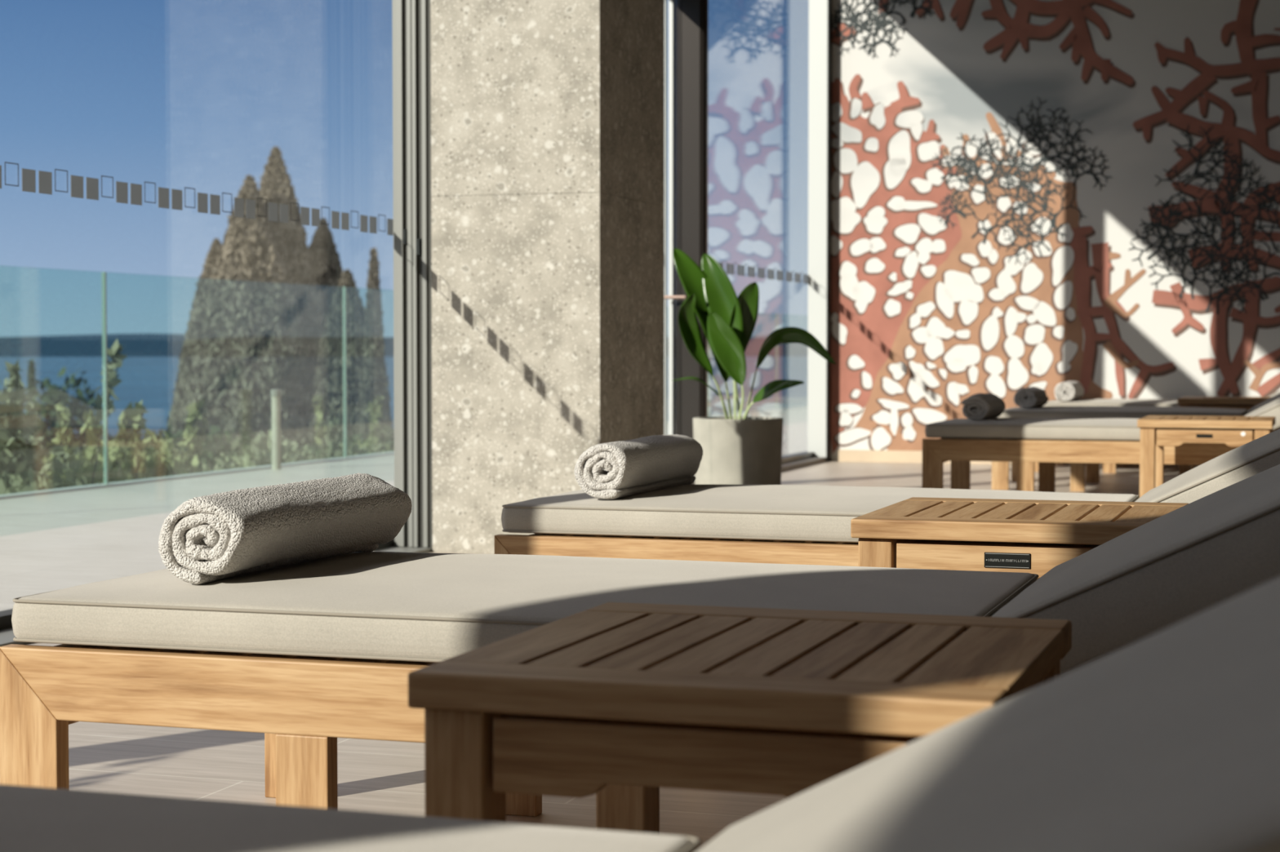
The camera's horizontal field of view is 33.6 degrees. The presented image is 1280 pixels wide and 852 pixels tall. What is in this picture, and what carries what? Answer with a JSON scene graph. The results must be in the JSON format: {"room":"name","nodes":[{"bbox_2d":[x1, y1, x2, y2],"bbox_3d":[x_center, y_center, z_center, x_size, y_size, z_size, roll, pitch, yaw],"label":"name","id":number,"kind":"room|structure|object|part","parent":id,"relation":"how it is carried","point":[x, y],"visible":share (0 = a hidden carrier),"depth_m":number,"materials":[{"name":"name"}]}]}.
{"room":"spa","nodes":[
{"label":"spa","id":0,"kind":"room"},
{"bbox_2d":[430,0,664,554],"bbox_3d":[-0.339,-1.340,8.096,0.660,3.600,0.780,1,2,18],"label":"wall pillar","id":1,"kind":"structure","parent":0,"point":[548,116],"depth_m":7.77,"materials":[{"name":"stone"}]},
{"bbox_2d":[0,405,1178,851],"bbox_3d":[3.268,0.444,12.631,11.550,0.300,38.000,1,2,18],"label":"floor","id":2,"kind":"structure","parent":0,"point":[378,776],"depth_m":6.70,"materials":[{"name":"tile"}]},
{"bbox_2d":[0,0,432,646],"bbox_3d":[-1.659,-1.221,5.568,0.287,3.550,6.150,1,2,18],"label":"window","id":3,"kind":"structure","parent":2,"relation":"on","point":[410,228],"depth_m":7.88,"materials":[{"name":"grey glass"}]},
{"bbox_3d":[-1.715,0.520,5.650,0.070,0.035,6.150,1,2,18],"label":"rail","id":4,"kind":"part","parent":3,"relation":"part of","materials":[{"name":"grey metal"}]},
{"bbox_2d":[270,389,281,470],"bbox_3d":[-2.283,0.020,13.310,0.068,0.505,0.068,1,2,18],"label":"bollard light","id":5,"kind":"object","parent":2,"relation":"on","point":[276,394],"visible":1,"depth_m":13.29,"materials":[{"name":"metal"}]},
{"bbox_2d":[0,265,807,499],"bbox_3d":[-1.559,-0.412,15.890,0.060,1.179,38.882,1,2,18],"label":"glass balustrade","id":6,"kind":"object","parent":2,"relation":"on","point":[106,484],"visible":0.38,"depth_m":12.40,"materials":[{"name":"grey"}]},
{"bbox_3d":[-3.397,-0.205,10.218,0.016,1.175,2.974,1,2,18],"label":"glass panel","id":7,"kind":"part","parent":6,"relation":"part of","materials":[{"name":"clear glass"}]},
{"bbox_3d":[-2.476,-0.310,13.061,0.016,1.175,2.974,1,2,18],"label":"glass panel","id":8,"kind":"part","parent":6,"relation":"part of","materials":[{"name":"clear glass"}]},
{"bbox_2d":[0,464,1279,817],"bbox_3d":[0.212,0.283,2.918,2.013,0.739,0.780,1,2,18],"label":"sun lounger","id":9,"kind":"object","parent":2,"relation":"on","point":[306,656],"visible":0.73,"depth_m":2.77,"materials":[{"name":"beige fabric"}]},
{"bbox_3d":[-0.818,0.477,2.865,0.090,0.356,0.030,1,2,18],"label":"leg","id":10,"kind":"part","parent":9,"relation":"part of","materials":[{"name":"brown wood"}]},
{"bbox_3d":[-0.676,0.339,3.208,0.030,0.105,0.718,1,2,18],"label":"rail","id":11,"kind":"part","parent":9,"relation":"part of","materials":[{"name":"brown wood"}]},
{"bbox_3d":[0.091,0.356,2.566,1.999,0.095,0.030,1,2,18],"label":"rail","id":12,"kind":"part","parent":9,"relation":"part of","materials":[{"name":"brown wood"}]},
{"bbox_3d":[-0.587,0.450,3.578,0.090,0.356,0.030,1,2,18],"label":"leg","id":13,"kind":"part","parent":9,"relation":"part of","materials":[{"name":"brown wood"}]},
{"bbox_2d":[158,472,412,585],"bbox_3d":[-0.516,0.149,3.179,0.142,0.132,0.571,1,2,19],"label":"rolled towel","id":14,"kind":"object","parent":9,"relation":"on","point":[218,536],"visible":0.99,"depth_m":3.03,"materials":[{"name":"white fabric"}]},
{"bbox_3d":[-0.430,0.528,2.741,0.075,0.262,0.030,1,2,18],"label":"leg","id":15,"kind":"part","parent":9,"relation":"part of","materials":[{"name":"brown wood"}]},
{"bbox_2d":[11,551,1036,662],"bbox_3d":[-0.129,0.248,3.022,1.285,0.080,0.754,1,2,18],"label":"seat cushion","id":16,"kind":"object","parent":9,"relation":"on","point":[375,606],"depth_m":2.81,"materials":[{"name":"beige fabric"}]},
{"bbox_3d":[-0.199,0.502,3.454,0.075,0.262,0.030,1,2,18],"label":"leg","id":17,"kind":"part","parent":9,"relation":"part of","materials":[{"name":"brown wood"}]},
{"bbox_2d":[991,464,1279,675],"bbox_3d":[0.826,0.111,2.708,0.745,0.110,0.754,-26,-6,17],"label":"cushion","id":18,"kind":"object","parent":9,"relation":"on","point":[1215,548],"depth_m":2.41,"materials":[{"name":"beige fabric"}]},
{"bbox_2d":[0,576,1279,851],"bbox_3d":[-0.347,0.338,1.208,2.004,0.756,0.780,1,2,18],"label":"sun lounger","id":19,"kind":"object","parent":2,"relation":"on","point":[1168,740],"visible":1,"depth_m":0.98,"materials":[{"name":"beige fabric"}]},
{"bbox_2d":[0,784,697,851],"bbox_3d":[-0.684,0.311,1.311,1.285,0.080,0.754,1,2,18],"label":"seat cushion","id":20,"kind":"object","parent":19,"relation":"on","point":[33,819],"depth_m":1.45,"materials":[{"name":"beige fabric"}]},
{"bbox_2d":[697,576,1279,851],"bbox_3d":[0.266,0.166,0.998,0.745,0.110,0.754,-27,-6,17],"label":"cushion","id":21,"kind":"object","parent":19,"relation":"on","point":[1168,740],"depth_m":0.87,"materials":[{"name":"beige fabric"}]},
{"bbox_2d":[693,416,782,484],"bbox_3d":[0.447,0.183,9.676,0.412,0.440,0.412,1,2,18],"label":"planter","id":22,"kind":"object","parent":2,"relation":"on","point":[748,451],"visible":0.72,"depth_m":9.50,"materials":[{"name":"concrete"}]},
{"bbox_2d":[672,248,835,419],"bbox_3d":[0.514,-0.413,9.592,0.772,0.796,0.211,1,2,18],"label":"potted plant","id":23,"kind":"object","parent":22,"relation":"on","point":[728,321],"visible":0.99,"depth_m":9.64,"materials":[{"name":"green plant"}]},
{"bbox_2d":[408,602,1071,834],"bbox_3d":[0.124,0.447,2.051,0.515,0.475,0.545,1,2,18],"label":"side table","id":24,"kind":"object","parent":2,"relation":"on","point":[620,704],"visible":0.88,"depth_m":1.85,"materials":[{"name":"brown wood"}]},
{"bbox_3d":[-0.156,0.469,1.899,0.057,0.442,0.057,1,2,18],"label":"leg","id":25,"kind":"part","parent":24,"relation":"part of","materials":[{"name":"brown wood"}]},
{"bbox_3d":[-0.013,0.453,2.339,0.057,0.442,0.057,1,2,18],"label":"leg","id":26,"kind":"part","parent":24,"relation":"part of","materials":[{"name":"brown wood"}]},
{"bbox_3d":[0.404,0.458,2.204,0.057,0.442,0.057,1,2,18],"label":"leg","id":27,"kind":"part","parent":24,"relation":"part of","materials":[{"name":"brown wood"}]},
{"bbox_2d":[663,0,832,484],"bbox_3d":[0.667,-1.486,12.735,0.294,3.550,3.070,1,2,18],"label":"window","id":28,"kind":"structure","parent":2,"relation":"on","point":[688,20],"depth_m":11.40,"materials":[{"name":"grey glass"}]},
{"bbox_3d":[0.193,-0.689,11.338,0.130,0.019,0.065,1,2,18],"label":"door handle","id":29,"kind":"part","parent":28,"relation":"part of","materials":[{"name":"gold metal"}]},
{"bbox_3d":[0.695,0.239,12.826,0.070,0.035,3.000,1,2,18],"label":"rail","id":30,"kind":"part","parent":28,"relation":"part of","materials":[{"name":"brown metal"}]},
{"bbox_2d":[493,428,1279,580],"bbox_3d":[0.764,0.220,4.620,2.013,0.739,0.780,1,2,18],"label":"sun lounger","id":31,"kind":"object","parent":2,"relation":"on","point":[771,524],"visible":0.46,"depth_m":4.46,"materials":[{"name":"beige fabric"}]},
{"bbox_3d":[-0.267,0.414,4.567,0.090,0.356,0.030,1,2,18],"label":"leg","id":32,"kind":"part","parent":31,"relation":"part of","materials":[{"name":"brown wood"}]},
{"bbox_2d":[573,434,702,499],"bbox_3d":[0.005,0.089,4.852,0.126,0.128,0.606,1,2,18],"label":"rolled towel","id":33,"kind":"object","parent":31,"relation":"on","point":[628,468],"visible":1,"depth_m":4.66,"materials":[{"name":"white fabric"}]},
{"bbox_3d":[0.642,0.293,4.268,1.999,0.095,0.030,1,2,18],"label":"rail","id":34,"kind":"part","parent":31,"relation":"part of","materials":[{"name":"brown wood"}]},
{"bbox_2d":[501,484,1137,542],"bbox_3d":[0.422,0.185,4.724,1.285,0.080,0.754,1,2,18],"label":"seat cushion","id":35,"kind":"object","parent":31,"relation":"on","point":[681,513],"depth_m":4.50,"materials":[{"name":"beige fabric"}]},
{"bbox_2d":[1134,428,1279,503],"bbox_3d":[1.377,0.048,4.410,0.745,0.110,0.754,-26,-6,17],"label":"cushion","id":36,"kind":"object","parent":31,"relation":"on","point":[1258,455],"depth_m":4.12,"materials":[{"name":"beige fabric"}]},
{"bbox_2d":[850,497,1188,578],"bbox_3d":[0.679,0.386,3.720,0.515,0.475,0.545,1,2,18],"label":"side table","id":37,"kind":"object","parent":2,"relation":"on","point":[1032,536],"visible":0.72,"depth_m":3.51,"materials":[{"name":"brown wood"}]},
{"bbox_3d":[0.400,0.407,3.568,0.057,0.442,0.057,1,2,18],"label":"leg","id":38,"kind":"part","parent":37,"relation":"part of","materials":[{"name":"brown wood"}]},
{"bbox_2d":[921,398,1279,492],"bbox_3d":[2.326,0.042,9.440,2.013,0.739,0.780,1,2,18],"label":"sun lounger","id":39,"kind":"object","parent":2,"relation":"on","point":[1047,442],"visible":0.54,"depth_m":9.25,"materials":[{"name":"brown wood"}]},
{"bbox_3d":[1.295,0.236,9.387,0.090,0.356,0.030,1,2,18],"label":"leg","id":40,"kind":"part","parent":39,"relation":"part of","materials":[{"name":"brown wood"}]},
{"bbox_3d":[1.526,0.209,10.100,0.090,0.356,0.030,1,2,18],"label":"leg","id":41,"kind":"part","parent":39,"relation":"part of","materials":[{"name":"brown wood"}]},
{"bbox_2d":[960,393,1005,420],"bbox_3d":[1.579,-0.090,9.741,0.134,0.125,0.504,1,2,18],"label":"rolled towel","id":42,"kind":"object","parent":39,"relation":"on","point":[977,406],"visible":1,"depth_m":9.52,"materials":[{"name":"grey fabric"}]},
{"bbox_3d":[1.683,0.287,9.263,0.075,0.262,0.030,1,2,18],"label":"leg","id":43,"kind":"part","parent":39,"relation":"part of","materials":[{"name":"brown wood"}]},
{"bbox_2d":[924,417,1140,440],"bbox_3d":[1.984,0.007,9.544,1.285,0.080,0.754,1,2,18],"label":"seat cushion","id":44,"kind":"object","parent":39,"relation":"on","point":[992,428],"depth_m":9.28,"materials":[{"name":"beige fabric"}]},
{"bbox_3d":[1.914,0.261,9.976,0.075,0.262,0.030,1,2,18],"label":"leg","id":45,"kind":"part","parent":39,"relation":"part of","materials":[{"name":"brown wood"}]},
{"bbox_3d":[2.204,0.115,9.088,1.999,0.095,0.030,1,2,18],"label":"rail","id":46,"kind":"part","parent":39,"relation":"part of","materials":[{"name":"brown wood"}]},
{"bbox_2d":[1244,398,1279,431],"bbox_3d":[2.939,-0.130,9.230,0.745,0.110,0.754,-26,-6,17],"label":"cushion","id":47,"kind":"object","parent":39,"relation":"on","point":[1272,409],"depth_m":8.94,"materials":[{"name":"beige fabric"}]},
{"bbox_2d":[991,393,1279,492],"bbox_3d":[2.957,-0.030,11.389,2.013,0.739,0.780,1,2,18],"label":"sun lounger","id":48,"kind":"object","parent":2,"relation":"on","point":[1000,470],"visible":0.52,"depth_m":11.24,"materials":[{"name":"beige fabric"}]},
{"bbox_3d":[1.927,0.164,11.336,0.090,0.356,0.030,1,2,18],"label":"leg","id":49,"kind":"part","parent":48,"relation":"part of","materials":[{"name":"brown wood"}]},
{"bbox_3d":[2.158,0.138,12.049,0.090,0.356,0.030,1,2,18],"label":"leg","id":50,"kind":"part","parent":48,"relation":"part of","materials":[{"name":"brown wood"}]},
{"bbox_2d":[1013,386,1048,408],"bbox_3d":[2.153,-0.157,11.657,0.136,0.117,0.506,1,2,18],"label":"rolled towel","id":51,"kind":"object","parent":48,"relation":"on","point":[1032,397],"visible":1,"depth_m":11.43,"materials":[{"name":"grey fabric"}]},
{"bbox_3d":[2.315,0.215,11.212,0.075,0.262,0.030,1,2,18],"label":"leg","id":52,"kind":"part","parent":48,"relation":"part of","materials":[{"name":"brown wood"}]},
{"bbox_3d":[2.546,0.189,11.925,0.075,0.262,0.030,1,2,18],"label":"leg","id":53,"kind":"part","parent":48,"relation":"part of","materials":[{"name":"brown wood"}]},
{"bbox_2d":[997,405,1247,418],"bbox_3d":[2.616,-0.065,11.493,1.285,0.080,0.754,1,2,18],"label":"seat cushion","id":54,"kind":"object","parent":48,"relation":"on","point":[1064,411],"depth_m":11.21,"materials":[{"name":"beige fabric"}]},
{"bbox_2d":[1246,393,1279,414],"bbox_3d":[3.571,-0.202,11.179,0.745,0.110,0.754,-26,-6,17],"label":"cushion","id":55,"kind":"object","parent":48,"relation":"on","point":[1277,396],"depth_m":10.94,"materials":[{"name":"beige fabric"}]},
{"bbox_2d":[1034,391,1279,473],"bbox_3d":[3.490,-0.091,13.034,2.013,0.739,0.780,1,2,18],"label":"sun lounger","id":56,"kind":"object","parent":2,"relation":"on","point":[1107,468],"visible":0.19,"depth_m":12.89,"materials":[{"name":"beige fabric"}]},
{"bbox_3d":[2.460,0.103,12.981,0.090,0.356,0.030,1,2,18],"label":"leg","id":57,"kind":"part","parent":56,"relation":"part of","materials":[{"name":"brown wood"}]},
{"bbox_3d":[2.691,0.077,13.694,0.090,0.356,0.030,1,2,18],"label":"leg","id":58,"kind":"part","parent":56,"relation":"part of","materials":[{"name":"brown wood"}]},
{"bbox_2d":[1054,381,1084,401],"bbox_3d":[2.676,-0.218,13.210,0.132,0.125,0.507,1,2,18],"label":"rolled towel","id":59,"kind":"object","parent":56,"relation":"on","point":[1068,390],"visible":1,"depth_m":12.98,"materials":[{"name":"white fabric"}]},
{"bbox_3d":[2.848,0.155,12.857,0.075,0.262,0.030,1,2,18],"label":"leg","id":60,"kind":"part","parent":56,"relation":"part of","materials":[{"name":"brown wood"}]},
{"bbox_2d":[1043,399,1179,406],"bbox_3d":[3.149,-0.126,13.138,1.285,0.080,0.754,1,2,18],"label":"seat cushion","id":61,"kind":"object","parent":56,"relation":"on","point":[1101,402],"depth_m":12.90,"materials":[{"name":"beige fabric"}]},
{"bbox_3d":[3.079,0.128,13.570,0.075,0.262,0.030,1,2,18],"label":"leg","id":62,"kind":"part","parent":56,"relation":"part of","materials":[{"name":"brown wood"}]},
{"bbox_2d":[1268,391,1279,396],"bbox_3d":[4.104,-0.262,12.823,0.745,0.110,0.754,-26,-6,17],"label":"cushion","id":63,"kind":"object","parent":56,"relation":"on","point":[1278,392],"depth_m":12.66,"materials":[{"name":"beige fabric"}]},
{"bbox_2d":[1137,415,1275,497],"bbox_3d":[2.304,0.205,8.614,0.515,0.475,0.545,1,2,18],"label":"side table","id":64,"kind":"object","parent":2,"relation":"on","point":[1157,432],"visible":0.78,"depth_m":8.41,"materials":[{"name":"brown wood"}]},
{"bbox_3d":[2.025,0.227,8.463,0.057,0.442,0.057,1,2,18],"label":"leg","id":65,"kind":"part","parent":64,"relation":"part of","materials":[{"name":"brown wood"}]},
{"bbox_3d":[2.167,0.210,8.902,0.057,0.442,0.057,1,2,18],"label":"leg","id":66,"kind":"part","parent":64,"relation":"part of","materials":[{"name":"brown wood"}]},
{"bbox_3d":[2.442,0.232,8.328,0.057,0.442,0.057,1,2,18],"label":"leg","id":67,"kind":"part","parent":64,"relation":"part of","materials":[{"name":"brown wood"}]},
{"bbox_2d":[1177,396,1271,475],"bbox_3d":[3.357,0.075,12.139,0.515,0.475,0.545,1,2,18],"label":"side table","id":68,"kind":"object","parent":2,"relation":"on","point":[1228,402],"visible":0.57,"depth_m":11.92,"materials":[{"name":"brown wood"}]},
{"bbox_3d":[3.078,0.097,11.988,0.057,0.442,0.057,1,2,18],"label":"leg","id":69,"kind":"part","parent":68,"relation":"part of","materials":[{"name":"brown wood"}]},
{"bbox_3d":[3.220,0.080,12.427,0.057,0.442,0.057,1,2,18],"label":"leg","id":70,"kind":"part","parent":68,"relation":"part of","materials":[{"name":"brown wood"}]},
{"bbox_2d":[831,0,1279,461],"bbox_3d":[5.225,-1.621,12.999,8.500,4.000,0.250,1,2,18],"label":"wall","id":71,"kind":"structure","parent":0,"point":[949,69],"depth_m":13.57,"materials":[{"name":"paint"}]},
{"bbox_2d":[838,449,1199,467],"bbox_3d":[5.183,0.244,12.940,8.100,0.078,0.018,1,2,18],"label":"baseboard","id":72,"kind":"structure","parent":71,"relation":"attached to","point":[845,455],"depth_m":14.08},
{"bbox_2d":[831,0,1279,453],"bbox_3d":[5.107,-1.403,12.911,8.231,3.702,0.004,1,2,18],"label":"mural","id":73,"kind":"object","parent":71,"relation":"attached to","point":[951,284],"visible":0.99,"depth_m":13.79,"materials":[{"name":"brown paint"}]},
{"label":"outside","id":74,"kind":"structure","parent":0,"visible":0},
{"bbox_2d":[0,333,808,356],"bbox_3d":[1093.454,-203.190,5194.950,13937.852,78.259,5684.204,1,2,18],"label":"hills","id":75,"kind":"structure","parent":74,"point":[136,344],"depth_m":6597.15,"materials":[{"name":"blue"}]},
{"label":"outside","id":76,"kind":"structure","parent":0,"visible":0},
{"bbox_2d":[0,356,808,450],"bbox_3d":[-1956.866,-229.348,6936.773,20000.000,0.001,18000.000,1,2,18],"label":"sea","id":77,"kind":"structure","parent":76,"point":[150,380],"depth_m":1764.80,"materials":[{"name":"liquid"}]},
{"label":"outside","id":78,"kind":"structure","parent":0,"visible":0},
{"bbox_3d":[-110.555,3.279,362.021,420.000,29.250,700.000,1,2,18],"label":"ground","id":79,"kind":"structure","parent":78,"visible":0},
{"bbox_2d":[26,358,38,431],"bbox_3d":[-9.978,2.034,34.849,0.703,6.284,0.670,1,2,18],"label":"cypress tree","id":80,"kind":"object","parent":79,"relation":"on","point":[31,371],"visible":0.08,"depth_m":34.73,"materials":[{"name":"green plant"}]},
{"bbox_2d":[0,338,127,494],"bbox_3d":[-3.847,0.672,12.814,1.549,2.563,1.323,1,2,18],"label":"bush","id":81,"kind":"object","parent":79,"relation":"on","point":[20,471],"visible":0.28,"depth_m":12.82,"materials":[{"name":"green plant"}]},
{"bbox_2d":[0,401,134,488],"bbox_3d":[-3.825,0.864,14.169,1.434,2.134,1.478,1,2,18],"label":"bush","id":82,"kind":"object","parent":79,"relation":"on","point":[123,437],"visible":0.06,"depth_m":14.19,"materials":[{"name":"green plant"}]},
{"bbox_2d":[22,366,117,471],"bbox_3d":[-9.011,1.952,34.647,2.180,5.872,2.284,1,2,18],"label":"shrub","id":83,"kind":"object","parent":79,"relation":"on","point":[47,411],"visible":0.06,"depth_m":33.96,"materials":[{"name":"green plant"}]},
{"bbox_2d":[39,439,213,478],"bbox_3d":[-5.542,1.187,21.741,2.215,2.138,3.022,1,2,18],"label":"bush","id":84,"kind":"object","parent":79,"relation":"on","point":[77,450],"visible":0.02,"depth_m":21.92,"materials":[{"name":"green plant"}]},
{"bbox_2d":[53,398,208,484],"bbox_3d":[-3.623,0.859,15.270,1.268,2.113,1.353,1,2,18],"label":"bush","id":85,"kind":"object","parent":79,"relation":"on","point":[142,463],"visible":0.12,"depth_m":15.28,"materials":[{"name":"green plant"}]},
{"bbox_2d":[166,237,222,435],"bbox_3d":[-6.768,0.832,34.208,3.085,7.733,3.267,1,2,18],"label":"cypress tree","id":86,"kind":"object","parent":79,"relation":"on","point":[187,355],"visible":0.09,"depth_m":33.84,"materials":[{"name":"green plant"}]},
{"bbox_2d":[128,422,271,472],"bbox_3d":[-5.267,1.073,24.818,2.914,2.269,2.816,1,2,18],"label":"bush","id":87,"kind":"object","parent":79,"relation":"on","point":[210,443],"visible":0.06,"depth_m":24.61,"materials":[{"name":"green plant"}]},
{"bbox_2d":[171,174,315,471],"bbox_3d":[-5.982,0.434,32.753,3.741,8.635,3.964,1,2,18],"label":"cypress tree","id":88,"kind":"object","parent":79,"relation":"on","point":[250,341],"visible":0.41,"depth_m":32.11,"materials":[{"name":"green plant"}]},
{"bbox_2d":[213,415,342,471],"bbox_3d":[-2.793,0.865,16.266,1.413,1.926,1.498,1,2,18],"label":"bush","id":89,"kind":"object","parent":79,"relation":"on","point":[258,457],"visible":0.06,"depth_m":16.38,"materials":[{"name":"green plant"}]},
{"bbox_2d":[258,146,326,382],"bbox_3d":[-5.740,0.162,33.389,3.376,9.131,3.595,1,2,18],"label":"cypress tree","id":90,"kind":"object","parent":79,"relation":"on","point":[275,186],"visible":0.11,"depth_m":33.02,"materials":[{"name":"green plant"}]},
{"bbox_2d":[230,422,394,467],"bbox_3d":[-2.719,0.887,17.316,1.602,1.857,1.522,1,2,18],"label":"bush","id":91,"kind":"object","parent":79,"relation":"on","point":[386,433],"visible":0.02,"depth_m":17.05,"materials":[{"name":"green plant"}]},
{"bbox_2d":[308,217,342,334],"bbox_3d":[-4.963,0.693,33.804,3.241,8.041,3.032,1,2,18],"label":"cypress tree","id":92,"kind":"object","parent":79,"relation":"on","point":[325,257],"visible":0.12,"depth_m":33.54,"materials":[{"name":"green plant"}]},
{"bbox_2d":[294,431,394,458],"bbox_3d":[-4.198,1.057,27.844,2.976,2.017,3.002,1,2,18],"label":"bush","id":93,"kind":"object","parent":79,"relation":"on","point":[350,440],"visible":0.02,"depth_m":27.40,"materials":[{"name":"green plant"}]},
{"bbox_2d":[297,268,394,457],"bbox_3d":[-4.466,1.155,32.855,3.125,7.188,3.198,1,2,18],"label":"cypress tree","id":94,"kind":"object","parent":79,"relation":"on","point":[326,375],"visible":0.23,"depth_m":32.39,"materials":[{"name":"green plant"}]},
{"bbox_2d":[311,394,394,456],"bbox_3d":[-2.520,0.753,18.608,1.308,2.079,1.422,1,2,18],"label":"bush","id":95,"kind":"object","parent":79,"relation":"on","point":[375,407],"visible":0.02,"depth_m":18.53,"materials":[{"name":"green plant"}]},
{"bbox_2d":[354,247,394,450],"bbox_3d":[-3.886,1.107,30.958,0.927,7.424,0.873,1,2,18],"label":"cypress tree","id":96,"kind":"object","parent":79,"relation":"on","point":[375,382],"visible":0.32,"depth_m":30.77,"materials":[{"name":"green plant"}]}
]}

